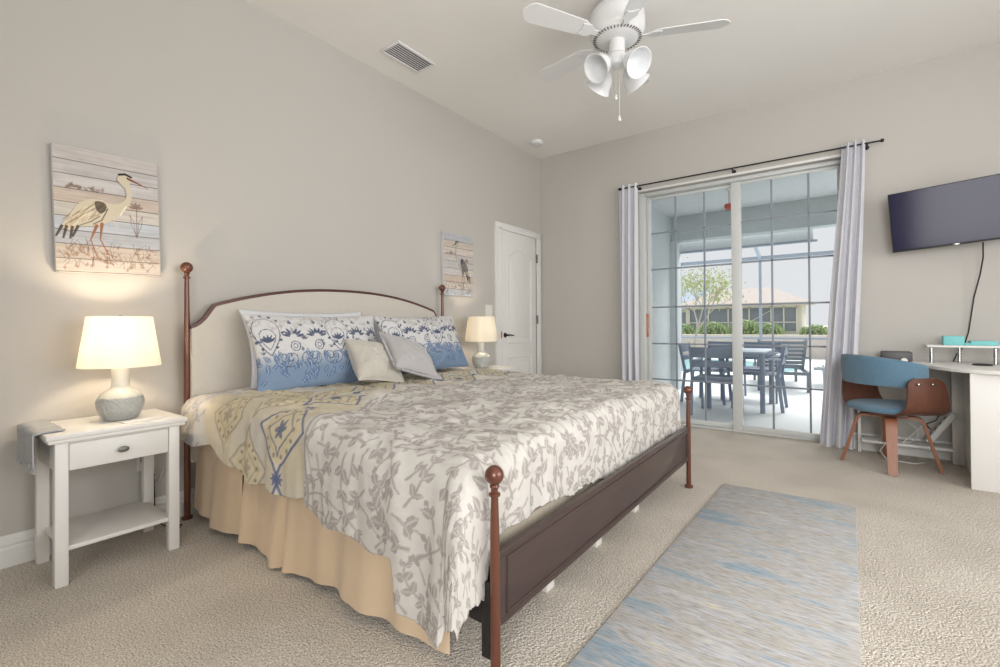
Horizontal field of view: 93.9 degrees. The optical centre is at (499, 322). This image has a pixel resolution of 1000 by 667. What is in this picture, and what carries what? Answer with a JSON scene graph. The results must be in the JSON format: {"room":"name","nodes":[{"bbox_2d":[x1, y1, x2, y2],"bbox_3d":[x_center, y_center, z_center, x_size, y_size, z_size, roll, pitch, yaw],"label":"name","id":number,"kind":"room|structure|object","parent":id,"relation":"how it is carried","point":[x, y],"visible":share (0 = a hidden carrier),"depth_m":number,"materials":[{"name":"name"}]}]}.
{"room":"bedroom","nodes":[
{"label":"bedroom","id":0,"kind":"room"},
{"bbox_2d":[0,0,539,536],"bbox_3d":[-1.483,-0.459,3.067,0.120,3.050,6.900,-1,0,36],"label":"wall","id":1,"kind":"structure","parent":0,"point":[285,160],"depth_m":2.67,"materials":[{"name":"paint"}]},
{"bbox_2d":[0,488,197,569],"bbox_3d":[-1.758,0.997,2.552,0.020,0.135,5.750,-1,0,36],"label":"baseboard","id":2,"kind":"structure","parent":1,"relation":"attached to","point":[17,548],"depth_m":2.07,"materials":[{"name":"paint"}]},
{"bbox_2d":[49,143,160,275],"bbox_3d":[-1.938,-0.533,2.316,0.035,0.613,0.443,-1,1,36],"label":"canvas","id":3,"kind":"object","parent":1,"relation":"attached to","point":[105,214],"visible":1,"depth_m":2.28},
{"bbox_2d":[137,457,140,471],"bbox_3d":[-1.850,0.714,2.441,0.009,0.116,0.075,-1,0,36],"label":"wall outlet","id":4,"kind":"object","parent":1,"relation":"attached to","point":[139,458],"visible":0.06,"depth_m":2.42,"materials":[{"name":"white paint"}]},
{"bbox_2d":[441,231,472,297],"bbox_3d":[-0.400,-0.532,4.405,0.035,0.580,0.420,-1,0,36],"label":"canvas","id":5,"kind":"object","parent":1,"relation":"attached to","point":[456,250],"visible":1,"depth_m":4.37},
{"bbox_2d":[485,305,491,315],"bbox_3d":[-0.112,-0.121,4.814,0.011,0.116,0.115,-1,0,36],"label":"light switch","id":6,"kind":"object","parent":1,"relation":"attached to","point":[488,308],"visible":0.97,"depth_m":4.80,"materials":[{"name":"white paint"}]},
{"bbox_2d":[494,221,541,374],"bbox_3d":[0.239,0.003,5.244,0.063,2.134,0.910,-1,0,36],"label":"door","id":7,"kind":"structure","parent":1,"relation":"in","point":[517,251],"depth_m":5.23,"materials":[{"name":"paint"}]},
{"bbox_2d":[0,425,999,666],"bbox_3d":[0.789,1.089,1.304,5.800,0.100,6.960,-1,0,36],"label":"floor","id":8,"kind":"structure","parent":0,"point":[928,542],"depth_m":1.81,"materials":[{"name":"carpet"}]},
{"bbox_2d":[34,408,187,588],"bbox_3d":[-1.784,0.755,2.134,0.412,0.612,0.490,-1,0,36],"label":"nightstand","id":9,"kind":"object","parent":8,"relation":"on","point":[84,442],"visible":0.84,"depth_m":2.05,"materials":[{"name":"white paint"}]},
{"bbox_2d":[16,420,64,474],"bbox_3d":[-1.939,0.519,1.966,0.353,0.161,0.106,-1,0,36],"label":"table runner","id":10,"kind":"object","parent":9,"relation":"on","point":[26,432],"visible":1,"depth_m":1.93,"materials":[{"name":"white fabric"}]},
{"bbox_2d":[45,501,167,549],"bbox_3d":[-1.784,0.917,2.133,0.350,0.018,0.380,-1,0,36],"label":"shelf","id":11,"kind":"object","parent":9,"relation":"attached to","point":[96,527],"depth_m":2.11,"materials":[{"name":"white paint"}]},
{"bbox_2d":[76,315,161,420],"bbox_3d":[-1.763,0.207,2.170,0.310,0.484,0.310,-1,0,36],"label":"table lamp","id":12,"kind":"object","parent":9,"relation":"on","point":[120,343],"visible":1,"depth_m":2.09,"materials":[{"name":"grey ceramic"}]},
{"bbox_2d":[118,415,166,423],"bbox_3d":[-1.634,0.445,2.139,0.060,0.006,0.170,-1,0,31],"label":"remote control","id":13,"kind":"object","parent":9,"relation":"on","point":[157,416],"visible":1,"depth_m":2.12,"materials":[{"name":"white plastic"}]},
{"bbox_2d":[154,476,181,527],"bbox_3d":[-1.752,0.868,2.426,0.216,0.380,0.053,0,0,-1],"label":"lamp cord","id":14,"kind":"object","parent":8,"relation":"on","point":[154,476],"visible":0.23,"depth_m":2.44,"materials":[{"name":"black plastic"}]},
{"bbox_2d":[180,262,692,666],"bbox_3d":[-0.254,0.355,2.752,2.179,1.401,2.123,-1,0,36],"label":"king bed","id":15,"kind":"object","parent":8,"relation":"on","point":[217,352],"visible":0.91,"depth_m":2.35,"materials":[{"name":"cream upholstery"},{"name":"dark brown wood"},{"name":"reddish brown wood"}]},
{"bbox_2d":[194,445,449,653],"bbox_3d":[-0.914,0.821,1.985,1.855,0.443,0.083,-1,0,36],"label":"bed skirt","id":16,"kind":"object","parent":15,"relation":"hanging from","point":[292,538],"visible":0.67,"depth_m":1.93,"materials":[{"name":"beige fabric"}]},
{"bbox_2d":[499,474,611,546],"bbox_3d":[-0.249,0.758,2.763,1.965,0.195,1.902,-1,0,36],"label":"box spring","id":17,"kind":"object","parent":15,"relation":"on","point":[539,513],"visible":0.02,"depth_m":1.63,"materials":[{"name":"beige fabric"}]},
{"bbox_3d":[-0.256,0.547,2.769,1.950,0.223,1.872,-1,0,36],"label":"mattress","id":18,"kind":"object","parent":17,"relation":"on","visible":0},
{"bbox_2d":[180,368,680,647],"bbox_3d":[-0.256,0.637,2.732,2.010,0.576,2.239,-1,0,36],"label":"duvet","id":19,"kind":"object","parent":18,"relation":"on","point":[398,469],"visible":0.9,"depth_m":1.74,"materials":[{"name":"fabric"}]},
{"bbox_2d":[238,309,360,388],"bbox_3d":[-1.189,0.153,2.973,0.187,0.458,0.850,-1,0,36],"label":"pillow","id":20,"kind":"object","parent":19,"relation":"on","point":[254,366],"visible":0.09,"depth_m":2.76,"materials":[{"name":"white fabric"}]},
{"bbox_2d":[241,313,375,390],"bbox_3d":[-1.095,0.172,2.885,0.248,0.446,0.888,-1,-1,41],"label":"pillow sham","id":21,"kind":"object","parent":19,"relation":"on","point":[291,352],"visible":0.82,"depth_m":2.71,"materials":[{"name":"fabric"}]},
{"bbox_2d":[365,315,382,342],"bbox_3d":[-0.672,0.165,3.685,0.172,0.429,0.850,-1,0,36],"label":"pillow","id":22,"kind":"object","parent":19,"relation":"on","point":[376,328],"visible":0.02,"depth_m":3.39,"materials":[{"name":"white fabric"}]},
{"bbox_2d":[344,339,404,382],"bbox_3d":[-0.789,0.250,2.952,0.249,0.295,0.373,-1,-1,43],"label":"throw cushion","id":23,"kind":"object","parent":19,"relation":"on","point":[370,361],"visible":0.89,"depth_m":2.86,"materials":[{"name":"beige fabric"}]},
{"bbox_2d":[378,331,439,378],"bbox_3d":[-0.598,0.227,3.096,0.278,0.336,0.433,-1,-1,41],"label":"throw cushion","id":24,"kind":"object","parent":19,"relation":"on","point":[406,355],"visible":0.98,"depth_m":3.01,"materials":[{"name":"white fabric"}]},
{"bbox_2d":[374,315,468,373],"bbox_3d":[-0.574,0.164,3.613,0.246,0.453,0.869,-1,0,33],"label":"pillow sham","id":25,"kind":"object","parent":19,"relation":"on","point":[438,335],"visible":0.72,"depth_m":3.58,"materials":[{"name":"fabric"}]},
{"bbox_2d":[456,365,517,370],"bbox_3d":[-0.138,0.745,4.371,0.412,0.643,0.490,-1,0,36],"label":"nightstand","id":26,"kind":"object","parent":8,"relation":"on","point":[498,367],"visible":0.1,"depth_m":4.36,"materials":[{"name":"white paint"}]},
{"bbox_2d":[465,316,497,367],"bbox_3d":[-0.173,0.180,4.330,0.310,0.484,0.310,-1,0,36],"label":"table lamp","id":27,"kind":"object","parent":26,"relation":"on","point":[480,329],"visible":0.99,"depth_m":4.23,"materials":[{"name":"beige"}]},
{"bbox_2d":[568,484,860,666],"bbox_3d":[1.050,1.036,1.948,0.728,0.010,2.205,-1,0,36],"label":"area rug","id":28,"kind":"object","parent":8,"relation":"on","point":[757,578],"visible":1,"depth_m":1.76,"materials":[{"name":"grey fabric"}]},
{"bbox_2d":[841,354,949,476],"bbox_3d":[2.799,0.635,3.375,0.529,0.811,0.616,0,0,-1],"label":"desk chair","id":29,"kind":"object","parent":8,"relation":"on","point":[862,375],"visible":1,"depth_m":3.20,"materials":[{"name":"blue fabric"}]},
{"bbox_2d":[846,399,905,414],"bbox_3d":[2.813,0.609,3.379,0.500,0.062,0.500,0,0,-1],"label":"seat cushion","id":30,"kind":"object","parent":29,"relation":"on","point":[872,406],"depth_m":3.31,"materials":[{"name":"blue fabric"}]},
{"bbox_2d":[879,421,926,463],"bbox_3d":[3.028,0.887,3.469,0.307,0.300,0.129,0,0,14],"label":"cable","id":31,"kind":"object","parent":8,"relation":"on","point":[925,421],"visible":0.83,"depth_m":3.51,"materials":[{"name":"white plastic"}]},
{"bbox_2d":[857,360,999,492],"bbox_3d":[3.357,0.662,3.003,1.670,0.742,0.820,-1,0,36],"label":"desk","id":32,"kind":"object","parent":8,"relation":"on","point":[975,390],"depth_m":2.89,"materials":[{"name":"white paint"}]},
{"bbox_2d":[880,351,912,361],"bbox_3d":[3.055,0.261,3.603,0.180,0.073,0.153,-1,0,36],"label":"speaker box","id":33,"kind":"object","parent":32,"relation":"on","point":[897,355],"visible":0.77,"depth_m":3.54,"materials":[{"name":"grey plastic"}]},
{"bbox_2d":[861,435,953,451],"bbox_3d":[3.097,0.924,3.573,0.524,0.020,0.190,-1,0,36],"label":"shelf","id":34,"kind":"object","parent":32,"relation":"attached to","point":[865,438],"depth_m":3.51,"materials":[{"name":"white paint"}]},
{"bbox_2d":[897,421,918,442],"bbox_3d":[3.075,0.839,3.571,0.187,0.158,0.067,-1,0,36],"label":"cable","id":35,"kind":"object","parent":32,"relation":"on","point":[897,421],"visible":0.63,"depth_m":3.54,"materials":[{"name":"white plastic"}]},
{"bbox_2d":[924,344,999,364],"bbox_3d":[3.418,0.228,3.245,0.690,0.130,0.180,-1,0,36],"label":"monitor stand","id":36,"kind":"object","parent":32,"relation":"on","point":[995,348],"visible":0.94,"depth_m":3.30,"materials":[{"name":"white paint"}]},
{"bbox_2d":[924,344,999,347],"bbox_3d":[3.418,0.170,3.245,0.690,0.015,0.180,-1,0,36],"label":"shelf","id":37,"kind":"object","parent":36,"relation":"attached to","point":[926,345],"depth_m":3.28,"materials":[{"name":"white paint"}]},
{"bbox_2d":[941,336,997,345],"bbox_3d":[3.334,0.131,3.322,0.275,0.065,0.095,-1,0,36],"label":"desk organizer","id":38,"kind":"object","parent":36,"relation":"on","point":[945,340],"visible":1,"depth_m":3.32,"materials":[{"name":"teal plastic"}]},
{"bbox_2d":[941,336,964,344],"bbox_3d":[3.269,0.132,3.373,0.110,0.065,0.090,-1,0,36],"label":"tray","id":39,"kind":"object","parent":38,"relation":"on","point":[945,340],"depth_m":3.34,"materials":[{"name":"teal plastic"}]},
{"bbox_2d":[965,341,997,345],"bbox_3d":[3.377,0.147,3.288,0.165,0.032,0.090,-1,0,36],"label":"tray","id":40,"kind":"object","parent":38,"relation":"on","point":[977,343],"depth_m":3.25,"materials":[{"name":"teal plastic"}]},
{"bbox_2d":[972,363,992,365],"bbox_3d":[3.263,0.286,3.160,0.104,0.014,0.104,-1,0,36],"label":"pad","id":41,"kind":"object","parent":32,"relation":"on","point":[975,364],"visible":0.98,"depth_m":3.13,"materials":[{"name":"black plastic"}]},
{"bbox_2d":[247,0,999,158],"bbox_3d":[0.780,-2.061,1.342,5.800,0.100,7.000,-1,0,36],"label":"ceiling","id":42,"kind":"structure","parent":0,"point":[488,59],"depth_m":3.42,"materials":[{"name":"paint"}]},
{"bbox_2d":[380,40,435,72],"bbox_3d":[-0.685,-1.981,3.501,0.200,0.012,0.380,-1,0,36],"label":"ceiling vent","id":43,"kind":"object","parent":42,"relation":"in","point":[398,51],"visible":1,"depth_m":3.49,"materials":[{"name":"white metal"}]},
{"bbox_2d":[530,139,542,146],"bbox_3d":[0.402,-1.963,5.128,0.136,0.040,0.136,-1,0,36],"label":"smoke detector","id":44,"kind":"object","parent":42,"relation":"attached to","point":[536,142],"visible":1,"depth_m":5.09,"materials":[{"name":"plastic"}]},
{"bbox_2d":[522,0,730,121],"bbox_3d":[0.747,-1.631,2.992,1.256,0.738,1.236,-1,0,36],"label":"ceiling fan","id":45,"kind":"object","parent":42,"relation":"hanging from","point":[614,26],"visible":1,"depth_m":2.86,"materials":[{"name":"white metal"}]},
{"bbox_2d":[652,207,670,383],"bbox_3d":[1.967,-0.348,6.580,0.170,2.870,2.850,-1,0,36],"label":"wall","id":46,"kind":"structure","parent":0,"point":[661,279],"depth_m":7.10,"materials":[{"name":"paint"}]},
{"bbox_2d":[652,169,836,217],"bbox_3d":[4.467,-1.762,4.743,6.500,0.100,2.850,-1,0,36],"label":"ceiling","id":47,"kind":"structure","parent":0,"point":[821,184],"depth_m":6.23,"materials":[{"name":"paint"}]},
{"bbox_2d":[724,188,730,209],"bbox_3d":[2.883,-1.554,5.878,0.116,0.280,0.114,-1,0,36],"label":"pendant lamp","id":48,"kind":"object","parent":47,"relation":"hanging from","point":[727,206],"visible":0.71,"depth_m":5.87,"materials":[{"name":"red"}]},
{"bbox_2d":[540,42,999,441],"bbox_3d":[2.806,-0.481,4.069,5.600,3.050,0.200,-1,0,36],"label":"wall","id":49,"kind":"structure","parent":0,"point":[938,119],"depth_m":3.81,"materials":[{"name":"paint"}]},
{"bbox_2d":[638,154,840,191],"bbox_3d":[2.171,-0.174,4.407,1.809,2.450,0.008,-1,0,36],"label":"trim","id":50,"kind":"structure","parent":49,"relation":"attached to","point":[838,155],"depth_m":4.33,"materials":[{"name":"paint"}]},
{"bbox_2d":[639,159,840,441],"bbox_3d":[2.254,-0.164,4.512,1.788,2.427,0.140,-1,0,36],"label":"door","id":51,"kind":"structure","parent":49,"relation":"in","point":[645,199],"depth_m":4.48,"materials":[{"name":"plastic"}]},
{"bbox_2d":[618,138,883,190],"bbox_3d":[2.166,-1.417,4.357,2.189,0.044,0.099,-1,0,36],"label":"curtain rod","id":52,"kind":"object","parent":49,"relation":"attached to","point":[882,139],"visible":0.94,"depth_m":4.20,"materials":[{"name":"black metal"}]},
{"bbox_2d":[619,183,638,380],"bbox_3d":[1.356,-0.199,4.911,0.210,2.493,0.104,-1,0,36],"label":"curtain","id":53,"kind":"object","parent":52,"relation":"hanging from","point":[628,198],"visible":0.82,"depth_m":4.90,"materials":[{"name":"white fabric"}]},
{"bbox_2d":[819,139,864,449],"bbox_3d":[2.810,-0.216,3.841,0.325,2.493,0.100,-1,0,36],"label":"curtain","id":54,"kind":"object","parent":52,"relation":"hanging from","point":[837,419],"visible":0.93,"depth_m":3.83,"materials":[{"name":"white fabric"}]},
{"bbox_2d":[853,432,951,460],"bbox_3d":[3.954,0.962,3.085,2.610,0.135,0.020,-1,0,36],"label":"baseboard","id":55,"kind":"structure","parent":49,"relation":"attached to","point":[927,453],"depth_m":3.64,"materials":[{"name":"paint"}]},
{"bbox_2d":[887,173,999,252],"bbox_3d":[3.308,-0.779,3.416,0.726,0.486,0.221,-1,-1,40],"label":"television","id":56,"kind":"object","parent":49,"relation":"attached to","point":[965,211],"visible":1,"depth_m":3.37,"materials":[{"name":"black plastic"}]},
{"bbox_2d":[953,242,983,361],"bbox_3d":[3.428,-0.136,3.396,0.088,0.862,0.190,0,0,-17],"label":"cord","id":57,"kind":"object","parent":56,"relation":"hanging from","point":[982,242],"visible":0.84,"depth_m":3.41,"materials":[{"name":"plastic"}]},
{"label":"outside","id":58,"kind":"structure","parent":0,"visible":0},
{"bbox_3d":[39.714,0.949,58.914,120.000,0.650,107.700,-1,0,36],"label":"lawn","id":59,"kind":"structure","parent":58,"visible":0},
{"bbox_2d":[682,323,695,333],"bbox_3d":[6.748,0.369,17.182,0.994,0.695,0.482,-1,0,36],"label":"bush","id":60,"kind":"object","parent":59,"relation":"on","point":[685,329],"visible":0.42,"depth_m":17.00,"materials":[{"name":"green plant"}]},
{"bbox_2d":[682,290,711,325],"bbox_3d":[13.136,-0.777,32.954,8.800,2.900,5.830,-1,0,36],"label":"house","id":61,"kind":"structure","parent":59,"relation":"on","point":[692,297],"depth_m":31.43,"materials":[{"name":"paint"}]},
{"bbox_2d":[698,321,730,333],"bbox_3d":[7.533,0.335,16.478,1.106,0.763,0.527,-1,0,36],"label":"bush","id":62,"kind":"object","parent":59,"relation":"on","point":[715,328],"visible":0.67,"depth_m":16.35,"materials":[{"name":"green plant"}]},
{"bbox_2d":[728,319,758,334],"bbox_3d":[8.491,0.302,16.144,1.218,0.832,0.572,-1,0,36],"label":"bush","id":63,"kind":"object","parent":59,"relation":"on","point":[748,327],"visible":0.48,"depth_m":16.00,"materials":[{"name":"green plant"}]},
{"bbox_2d":[682,287,815,333],"bbox_3d":[12.263,-0.561,23.414,5.800,2.250,3.430,-1,0,36],"label":"house","id":64,"kind":"structure","parent":59,"relation":"on","point":[792,317],"depth_m":21.99,"materials":[{"name":"paint"}]},
{"bbox_2d":[752,323,785,334],"bbox_3d":[8.904,0.343,15.471,0.994,0.695,0.482,-1,0,36],"label":"bush","id":65,"kind":"object","parent":59,"relation":"on","point":[766,330],"visible":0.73,"depth_m":15.36,"materials":[{"name":"green plant"}]},
{"bbox_2d":[798,324,827,334],"bbox_3d":[9.912,0.354,14.731,0.883,0.627,0.437,-1,0,36],"label":"bush","id":66,"kind":"object","parent":59,"relation":"on","point":[815,329],"visible":0.69,"depth_m":14.64,"materials":[{"name":"green plant"}]},
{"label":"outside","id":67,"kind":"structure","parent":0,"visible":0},
{"bbox_2d":[678,358,824,432],"bbox_3d":[5.919,1.137,10.467,15.000,0.100,13.800,-1,0,36],"label":"patio slab","id":68,"kind":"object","parent":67,"point":[796,417],"depth_m":6.08,"materials":[{"name":"concrete"}]},
{"bbox_2d":[670,241,681,389],"bbox_3d":[2.706,-0.105,7.681,0.450,2.390,0.300,-1,0,36],"label":"column","id":69,"kind":"structure","parent":68,"relation":"on","point":[672,243],"depth_m":7.47,"materials":[{"name":"paint"}]},
{"bbox_2d":[671,195,836,242],"bbox_3d":[5.254,-1.520,5.809,6.500,0.400,0.200,-1,0,36],"label":"beam","id":70,"kind":"structure","parent":69,"relation":"on","point":[825,203],"depth_m":6.76,"materials":[{"name":"paint"}]},
{"bbox_2d":[680,229,817,253],"bbox_3d":[3.669,-1.223,7.161,1.980,0.194,0.040,-1,0,36],"label":"roller shade","id":71,"kind":"object","parent":70,"relation":"attached to","point":[800,236],"visible":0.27,"depth_m":7.04,"materials":[{"name":"fabric"}]},
{"bbox_2d":[678,342,731,404],"bbox_3d":[2.821,0.684,6.416,0.596,0.796,0.494,-1,0,36],"label":"patio chair","id":72,"kind":"object","parent":68,"relation":"on","point":[682,348],"visible":0.63,"depth_m":6.37,"materials":[{"name":"grey metal"}]},
{"bbox_2d":[682,257,749,346],"bbox_3d":[6.279,-0.586,14.797,2.882,3.410,2.028,0,0,13],"label":"tree","id":73,"kind":"object","parent":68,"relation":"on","point":[716,293],"visible":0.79,"depth_m":14.64,"materials":[{"name":"green plant"}]},
{"bbox_2d":[699,341,732,397],"bbox_3d":[3.225,0.684,6.813,0.494,0.796,0.596,-1,0,36],"label":"patio chair","id":74,"kind":"object","parent":68,"relation":"on","point":[709,342],"visible":0.03,"depth_m":7.04,"materials":[{"name":"grey metal"}]},
{"bbox_2d":[689,347,743,414],"bbox_3d":[2.547,0.680,5.487,0.494,0.796,0.596,-1,0,36],"label":"patio chair","id":75,"kind":"object","parent":68,"relation":"on","point":[697,353],"visible":0.58,"depth_m":5.34,"materials":[{"name":"grey metal"}]},
{"bbox_2d":[682,359,798,371],"bbox_3d":[4.440,1.105,12.549,6.150,0.012,4.275,-1,0,36],"label":"pool water","id":76,"kind":"structure","parent":68,"relation":"on","point":[687,363],"depth_m":11.95,"materials":[{"name":"liquid"}]},
{"bbox_2d":[707,348,774,413],"bbox_3d":[3.101,0.715,6.011,0.670,0.722,0.921,-1,0,36],"label":"patio table","id":77,"kind":"object","parent":68,"relation":"on","point":[761,353],"visible":0.49,"depth_m":5.60,"materials":[{"name":"grey metal"}]},
{"bbox_2d":[682,334,826,358],"bbox_3d":[7.702,0.799,15.425,28.000,0.780,0.400,-1,0,36],"label":"wall","id":78,"kind":"structure","parent":68,"relation":"on","point":[816,353],"depth_m":14.53,"materials":[{"name":"stone"}]},
{"bbox_2d":[681,247,833,370],"bbox_3d":[4.799,-0.349,8.124,10.000,2.855,2.966,-1,0,36],"label":"screen enclosure","id":79,"kind":"object","parent":68,"relation":"on","point":[759,257],"visible":0.16,"depth_m":9.52,"materials":[{"name":"metal"}]},
{"bbox_2d":[731,344,788,412],"bbox_3d":[3.257,0.678,5.846,0.596,0.796,0.494,-1,0,36],"label":"patio chair","id":80,"kind":"object","parent":68,"relation":"on","point":[782,358],"visible":0.7,"depth_m":5.72,"materials":[{"name":"grey metal"}]},
{"bbox_2d":[744,342,781,403],"bbox_3d":[3.627,0.680,6.517,0.494,0.796,0.596,-1,0,36],"label":"patio chair","id":81,"kind":"object","parent":68,"relation":"on","point":[746,368],"visible":0.31,"depth_m":6.61,"materials":[{"name":"grey metal"}]},
{"bbox_2d":[753,339,808,392],"bbox_3d":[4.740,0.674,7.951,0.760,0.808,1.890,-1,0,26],"label":"patio chair","id":82,"kind":"object","parent":68,"relation":"on","point":[800,352],"visible":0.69,"depth_m":7.43,"materials":[{"name":"grey plastic"}]},
{"bbox_2d":[813,364,824,385],"bbox_3d":[6.203,0.661,7.527,1.890,0.808,0.760,-1,0,36],"label":"chaise lounge","id":83,"kind":"object","parent":68,"relation":"on","point":[820,367],"visible":0.09,"depth_m":7.76,"materials":[{"name":"white plastic"}]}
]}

